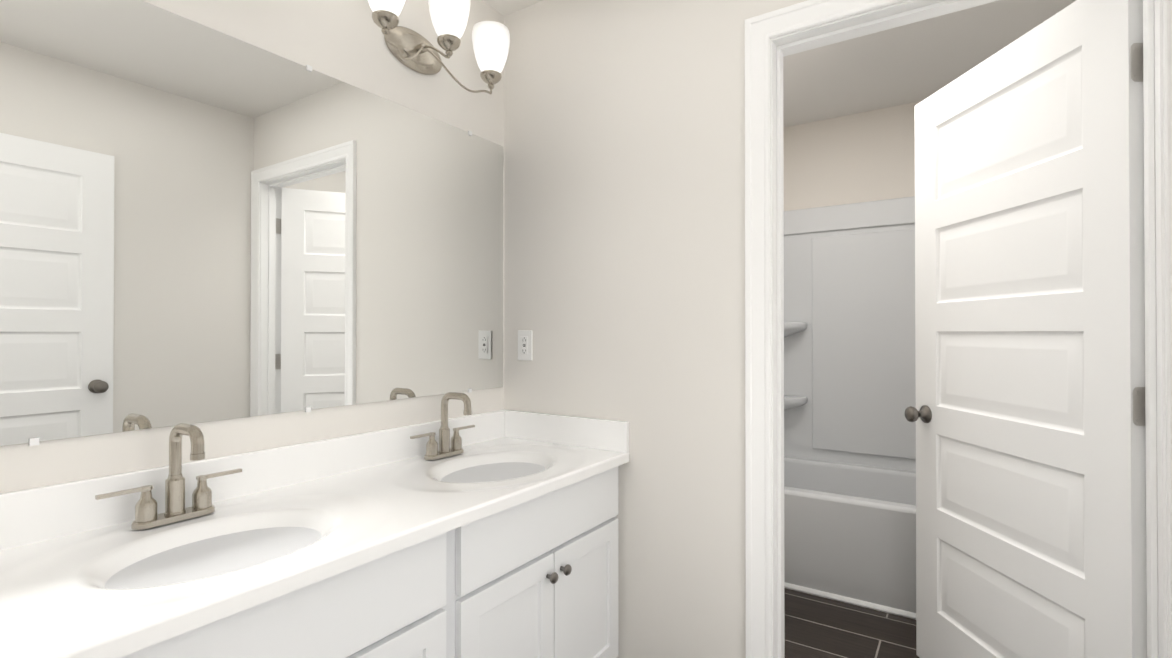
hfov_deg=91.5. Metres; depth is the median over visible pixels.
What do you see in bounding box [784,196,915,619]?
bathtub
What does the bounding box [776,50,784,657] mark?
door frame
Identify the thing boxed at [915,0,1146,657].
door leaf
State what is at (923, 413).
door knob
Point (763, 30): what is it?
door frame
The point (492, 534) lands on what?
bathroom vanity
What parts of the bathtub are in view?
trim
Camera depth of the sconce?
1.81 m
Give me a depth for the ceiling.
2.59 m
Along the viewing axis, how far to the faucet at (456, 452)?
1.85 m
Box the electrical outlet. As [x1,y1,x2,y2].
[518,330,531,360]
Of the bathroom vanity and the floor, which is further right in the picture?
the floor
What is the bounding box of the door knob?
[905,405,931,422]
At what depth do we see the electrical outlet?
2.16 m
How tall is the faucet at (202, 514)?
0.208 m
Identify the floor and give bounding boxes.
[784,588,918,657]
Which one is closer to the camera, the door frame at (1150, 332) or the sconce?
the door frame at (1150, 332)
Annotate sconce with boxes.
[368,0,509,94]
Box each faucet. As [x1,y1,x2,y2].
[95,423,241,529]
[410,392,474,459]
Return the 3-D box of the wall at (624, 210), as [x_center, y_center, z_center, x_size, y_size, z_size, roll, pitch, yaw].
[0.488,-0.008,1.760,1.863,2.440,0.115,0,0,34]
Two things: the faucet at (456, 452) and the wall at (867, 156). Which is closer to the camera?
the faucet at (456, 452)
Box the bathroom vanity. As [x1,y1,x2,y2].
[0,392,629,657]
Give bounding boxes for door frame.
[745,0,1171,657]
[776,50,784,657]
[1143,0,1157,657]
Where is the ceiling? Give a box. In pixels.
[481,0,1075,127]
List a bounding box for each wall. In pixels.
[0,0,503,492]
[504,0,806,657]
[783,101,920,210]

